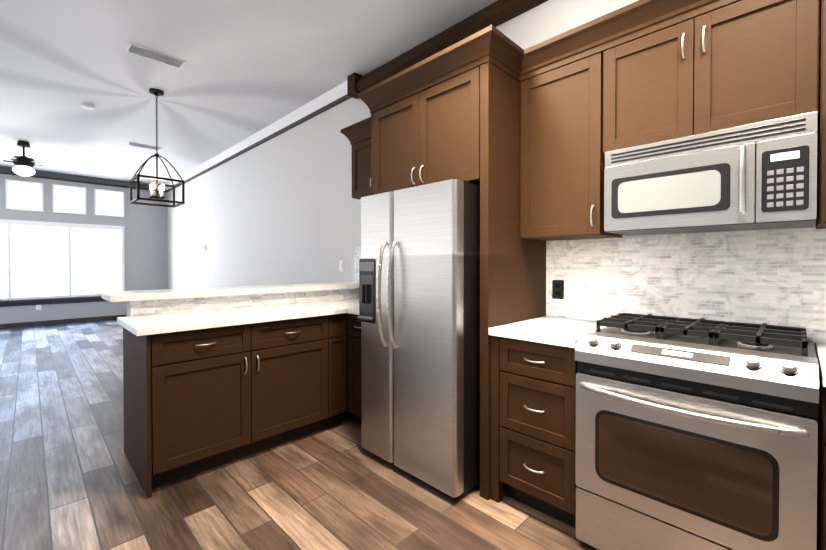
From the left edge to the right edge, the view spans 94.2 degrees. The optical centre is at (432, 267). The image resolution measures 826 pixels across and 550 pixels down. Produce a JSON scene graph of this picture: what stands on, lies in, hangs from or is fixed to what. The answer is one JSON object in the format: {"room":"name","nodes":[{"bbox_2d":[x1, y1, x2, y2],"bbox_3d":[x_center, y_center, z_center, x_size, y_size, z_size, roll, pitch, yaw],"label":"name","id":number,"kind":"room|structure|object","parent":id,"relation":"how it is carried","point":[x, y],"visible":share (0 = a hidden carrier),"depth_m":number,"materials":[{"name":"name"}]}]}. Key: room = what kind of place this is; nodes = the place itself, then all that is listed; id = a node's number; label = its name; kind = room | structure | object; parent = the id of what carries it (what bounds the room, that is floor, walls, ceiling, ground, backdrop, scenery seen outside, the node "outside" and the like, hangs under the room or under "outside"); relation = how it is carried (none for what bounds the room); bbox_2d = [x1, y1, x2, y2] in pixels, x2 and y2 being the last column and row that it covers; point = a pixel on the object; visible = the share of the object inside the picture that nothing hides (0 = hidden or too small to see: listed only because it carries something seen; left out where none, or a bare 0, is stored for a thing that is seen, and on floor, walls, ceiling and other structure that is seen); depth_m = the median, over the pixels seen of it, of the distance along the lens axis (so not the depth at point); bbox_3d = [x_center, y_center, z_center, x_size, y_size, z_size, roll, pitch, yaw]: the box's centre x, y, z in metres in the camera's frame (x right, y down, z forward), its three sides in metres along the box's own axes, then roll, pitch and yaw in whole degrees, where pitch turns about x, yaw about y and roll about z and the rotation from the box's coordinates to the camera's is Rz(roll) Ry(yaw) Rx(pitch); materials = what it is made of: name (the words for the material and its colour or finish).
{"room":"kitchen","nodes":[
{"label":"kitchen","id":0,"kind":"room"},
{"bbox_2d":[0,174,167,323],"bbox_3d":[-8.232,-0.379,7.402,0.100,3.110,5.200,1,1,43],"label":"wall","id":1,"kind":"structure","parent":0,"point":[146,246],"depth_m":8.59,"materials":[{"name":"grey paint"}]},
{"bbox_2d":[5,179,43,211],"bbox_3d":[-8.012,-1.411,7.527,0.025,0.580,0.510,1,1,43],"label":"transom window","id":2,"kind":"structure","parent":1,"relation":"in","point":[25,195],"depth_m":7.52,"materials":[{"name":"white"}]},
{"bbox_2d":[0,296,106,306],"bbox_3d":[-8.136,0.687,7.371,0.090,0.119,3.544,1,1,43],"label":"window sill","id":3,"kind":"structure","parent":1,"relation":"attached to","point":[7,303],"depth_m":7.76,"materials":[{"name":"grey"}]},
{"bbox_2d":[0,219,124,300],"bbox_3d":[-8.151,-0.149,7.376,0.050,1.550,3.484,1,1,43],"label":"window","id":4,"kind":"structure","parent":1,"relation":"in","point":[41,260],"depth_m":7.88,"materials":[{"name":"white"}]},
{"bbox_2d":[0,314,126,328],"bbox_3d":[-8.191,1.125,7.375,0.015,0.100,5.130,1,1,43],"label":"baseboard","id":5,"kind":"structure","parent":1,"relation":"attached to","point":[51,322],"depth_m":7.88,"materials":[{"name":"grey"}]},
{"bbox_2d":[52,184,85,214],"bbox_3d":[-7.572,-1.415,7.992,0.025,0.580,0.510,1,1,43],"label":"transom window","id":6,"kind":"structure","parent":1,"relation":"in","point":[66,199],"depth_m":7.99,"materials":[{"name":"white glass"}]},
{"bbox_2d":[0,166,159,191],"bbox_3d":[-8.166,-1.862,7.320,0.084,0.140,5.010,1,1,43],"label":"crown molding","id":7,"kind":"structure","parent":1,"relation":"attached to","point":[3,169],"depth_m":8.05,"materials":[{"name":"brown"}]},
{"bbox_2d":[94,188,124,217],"bbox_3d":[-7.131,-1.420,8.456,0.025,0.580,0.510,1,1,43],"label":"transom window","id":8,"kind":"structure","parent":1,"relation":"in","point":[110,203],"depth_m":8.45,"materials":[{"name":"white"}]},
{"bbox_2d":[0,0,497,183],"bbox_3d":[-3.272,-1.935,2.683,13.770,0.100,5.400,1,1,43],"label":"ceiling","id":9,"kind":"structure","parent":0,"point":[249,68],"depth_m":3.61,"materials":[{"name":"paint"}]},
{"bbox_2d":[0,140,77,175],"bbox_3d":[-6.276,-1.659,5.869,1.290,0.518,1.331,1,1,43],"label":"ceiling fan","id":10,"kind":"object","parent":9,"relation":"hanging from","point":[24,164],"visible":1,"depth_m":5.77,"materials":[{"name":"brown metal"}]},
{"bbox_2d":[80,103,94,109],"bbox_3d":[-4.038,-1.884,4.485,0.130,0.040,0.130,1,1,43],"label":"smoke detector","id":11,"kind":"object","parent":9,"relation":"attached to","point":[88,106],"visible":0.98,"depth_m":4.46,"materials":[{"name":"white plastic"}]},
{"bbox_2d":[127,142,161,149],"bbox_3d":[-4.546,-1.911,6.042,0.170,0.017,0.420,1,1,43],"label":"ceiling vent","id":12,"kind":"object","parent":9,"relation":"in","point":[142,145],"visible":0.98,"depth_m":6.02,"materials":[{"name":"white metal"}]},
{"bbox_2d":[125,42,186,68],"bbox_3d":[-2.467,-1.884,3.424,0.170,0.017,0.420,1,1,43],"label":"ceiling vent","id":13,"kind":"object","parent":9,"relation":"in","point":[153,55],"visible":0.98,"depth_m":3.40,"materials":[{"name":"white metal"}]},
{"bbox_2d":[130,88,184,207],"bbox_3d":[-2.971,-1.295,4.125,0.410,1.210,0.410,1,1,43],"label":"pendant lantern","id":14,"kind":"object","parent":9,"relation":"hanging from","point":[157,93],"visible":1,"depth_m":4.12,"materials":[{"name":"brown metal"}]},
{"bbox_2d":[0,320,598,549],"bbox_3d":[-3.272,1.275,2.717,13.770,0.100,5.400,1,1,43],"label":"floor","id":15,"kind":"structure","parent":0,"point":[69,480],"depth_m":2.10,"materials":[{"name":"brown wood"}]},
{"bbox_2d":[127,323,262,497],"bbox_3d":[-1.529,0.789,2.472,0.606,0.876,0.578,1,1,43],"label":"base cabinet","id":16,"kind":"object","parent":15,"relation":"on","point":[198,401],"depth_m":2.24,"materials":[{"name":"brown wood"}]},
{"bbox_2d":[117,298,358,335],"bbox_3d":[-0.993,0.328,2.798,0.930,0.038,1.928,1,1,43],"label":"countertop","id":17,"kind":"structure","parent":16,"relation":"on","point":[144,325],"depth_m":2.50,"materials":[{"name":"stone"}]},
{"bbox_2d":[127,288,358,315],"bbox_3d":[-1.352,0.712,3.188,0.140,1.015,1.862,1,1,43],"label":"wall","id":18,"kind":"structure","parent":15,"relation":"on","point":[147,307],"depth_m":2.90,"materials":[{"name":"white tile"}]},
{"bbox_2d":[101,282,358,301],"bbox_3d":[-1.447,0.260,3.200,0.400,0.200,1.968,1,1,43],"label":"bar","id":19,"kind":"object","parent":18,"relation":"on","point":[124,296],"visible":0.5,"depth_m":2.86,"materials":[{"name":"white stone"}]},
{"bbox_2d":[263,315,334,450],"bbox_3d":[-1.190,0.785,2.829,0.606,0.876,0.646,1,1,43],"label":"base cabinet","id":20,"kind":"object","parent":15,"relation":"on","point":[299,354],"depth_m":2.67,"materials":[{"name":"brown wood"}]},
{"bbox_2d":[335,313,346,424],"bbox_3d":[-0.956,0.783,3.076,0.606,0.876,0.220,1,1,43],"label":"base cabinet","id":21,"kind":"object","parent":15,"relation":"on","point":[340,319],"depth_m":2.92,"materials":[{"name":"brown wood"}]},
{"bbox_2d":[341,313,360,423],"bbox_3d":[-0.557,0.781,3.263,0.929,0.876,0.660,1,1,43],"label":"base cabinet","id":22,"kind":"object","parent":15,"relation":"on","point":[353,338],"visible":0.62,"depth_m":2.91,"materials":[{"name":"brown wood"}]},
{"bbox_2d":[371,113,372,194],"bbox_3d":[-0.206,0.067,2.932,0.020,2.310,0.648,1,1,43],"label":"panel","id":23,"kind":"object","parent":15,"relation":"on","point":[371,153],"visible":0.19,"depth_m":2.69,"materials":[{"name":"brown wood"}]},
{"bbox_2d":[357,178,479,496],"bbox_3d":[0.056,0.378,2.497,0.822,1.698,0.847,1,1,43],"label":"refrigerator","id":24,"kind":"object","parent":15,"relation":"on","point":[419,290],"visible":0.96,"depth_m":2.12,"materials":[{"name":"silver metal"}]},
{"bbox_2d":[480,62,545,499],"bbox_3d":[0.493,0.074,2.268,0.055,2.310,0.648,1,1,43],"label":"panel","id":25,"kind":"object","parent":15,"relation":"on","point":[512,276],"visible":0.56,"depth_m":2.09,"materials":[{"name":"brown wood"}]},
{"bbox_2d":[490,336,577,527],"bbox_3d":[0.678,0.793,2.092,0.462,0.876,0.660,1,1,43],"label":"drawers","id":26,"kind":"object","parent":15,"relation":"on","point":[533,410],"visible":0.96,"depth_m":1.87,"materials":[{"name":"brown wood"}]},
{"bbox_2d":[488,316,605,347],"bbox_3d":[0.682,0.335,2.092,0.463,0.038,0.648,1,1,43],"label":"countertop","id":27,"kind":"structure","parent":26,"relation":"on","point":[560,331],"depth_m":1.97,"materials":[{"name":"stone"}]},
{"bbox_2d":[575,313,818,549],"bbox_3d":[1.105,0.741,1.647,0.758,0.990,0.682,1,1,43],"label":"gas range","id":28,"kind":"object","parent":15,"relation":"on","point":[697,434],"visible":1,"depth_m":1.42,"materials":[{"name":"grey metal"}]},
{"bbox_2d":[817,371,825,549],"bbox_3d":[1.638,0.802,1.182,0.639,0.876,0.660,1,1,43],"label":"base cabinet","id":29,"kind":"object","parent":15,"relation":"on","point":[821,512],"visible":0.62,"depth_m":1.20,"materials":[{"name":"brown wood"}]},
{"bbox_2d":[815,343,825,386],"bbox_3d":[1.642,0.344,1.182,0.639,0.038,0.648,1,1,43],"label":"countertop","id":30,"kind":"structure","parent":29,"relation":"on","point":[820,349],"depth_m":1.37,"materials":[{"name":"stone"}]},
{"bbox_2d":[167,0,825,346],"bbox_3d":[-1.452,-0.350,4.620,13.770,3.110,0.110,1,1,43],"label":"wall","id":31,"kind":"structure","parent":0,"point":[283,208],"depth_m":2.59,"materials":[{"name":"grey paint"}]},
{"bbox_2d":[339,260,343,270],"bbox_3d":[-0.983,-0.020,4.108,0.075,0.118,0.010,1,1,43],"label":"switch plate","id":32,"kind":"object","parent":31,"relation":"attached to","point":[341,265],"visible":1,"depth_m":4.10,"materials":[{"name":"white plastic"}]},
{"bbox_2d":[164,0,547,191],"bbox_3d":[-1.527,-1.809,4.526,13.566,0.189,0.123,1,1,43],"label":"crown molding","id":33,"kind":"structure","parent":31,"relation":"attached to","point":[497,13],"depth_m":3.60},
{"bbox_2d":[354,247,360,282],"bbox_3d":[-0.401,0.048,3.558,1.121,0.504,0.010,1,1,43],"label":"backsplash","id":34,"kind":"structure","parent":31,"relation":"attached to","point":[357,254],"depth_m":3.91,"materials":[{"name":"tile"}]},
{"bbox_2d":[352,138,370,199],"bbox_3d":[-0.371,-0.854,3.276,0.701,0.474,0.360,1,1,43],"label":"upper cabinet","id":35,"kind":"object","parent":31,"relation":"attached to","point":[361,168],"visible":0.21,"depth_m":3.32,"materials":[{"name":"brown wood"}]},
{"bbox_2d":[373,66,479,194],"bbox_3d":[0.126,-0.782,2.586,0.923,0.605,0.680,1,1,43],"label":"upper cabinet","id":36,"kind":"object","parent":31,"relation":"attached to","point":[429,135],"visible":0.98,"depth_m":2.30,"materials":[{"name":"brown wood"}]},
{"bbox_2d":[340,0,741,144],"bbox_3d":[0.529,-1.147,2.178,3.650,0.132,0.716,1,1,43],"label":"crown molding","id":37,"kind":"structure","parent":36,"relation":"on","point":[496,47],"depth_m":2.03,"materials":[{"name":"brown wood"}]},
{"bbox_2d":[552,280,563,298],"bbox_3d":[0.790,0.138,2.418,0.075,0.118,0.007,1,1,43],"label":"outlet","id":38,"kind":"object","parent":31,"relation":"attached to","point":[557,289],"visible":1,"depth_m":2.42,"materials":[{"name":"black plastic"}]},
{"bbox_2d":[520,53,622,240],"bbox_3d":[0.778,-0.625,2.183,0.462,0.910,0.370,1,1,43],"label":"upper cabinet","id":39,"kind":"object","parent":31,"relation":"attached to","point":[562,161],"visible":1,"depth_m":2.06,"materials":[{"name":"brown wood"}]},
{"bbox_2d":[603,0,819,154],"bbox_3d":[1.225,-0.821,1.757,0.762,0.510,0.370,1,1,43],"label":"upper cabinet","id":40,"kind":"object","parent":31,"relation":"attached to","point":[742,63],"visible":0.92,"depth_m":1.60,"materials":[{"name":"brown wood"}]},
{"bbox_2d":[604,111,817,235],"bbox_3d":[1.214,-0.367,1.734,0.733,0.388,0.425,1,1,43],"label":"microwave","id":41,"kind":"object","parent":40,"relation":"attached to","point":[759,176],"visible":1,"depth_m":1.56,"materials":[{"name":"grey metal"}]},
{"bbox_2d":[816,0,825,228],"bbox_3d":[1.737,-0.616,1.274,0.641,0.910,0.370,1,1,43],"label":"upper cabinet","id":42,"kind":"object","parent":31,"relation":"attached to","point":[821,180],"visible":0.81,"depth_m":1.39,"materials":[{"name":"brown wood"}]}
]}

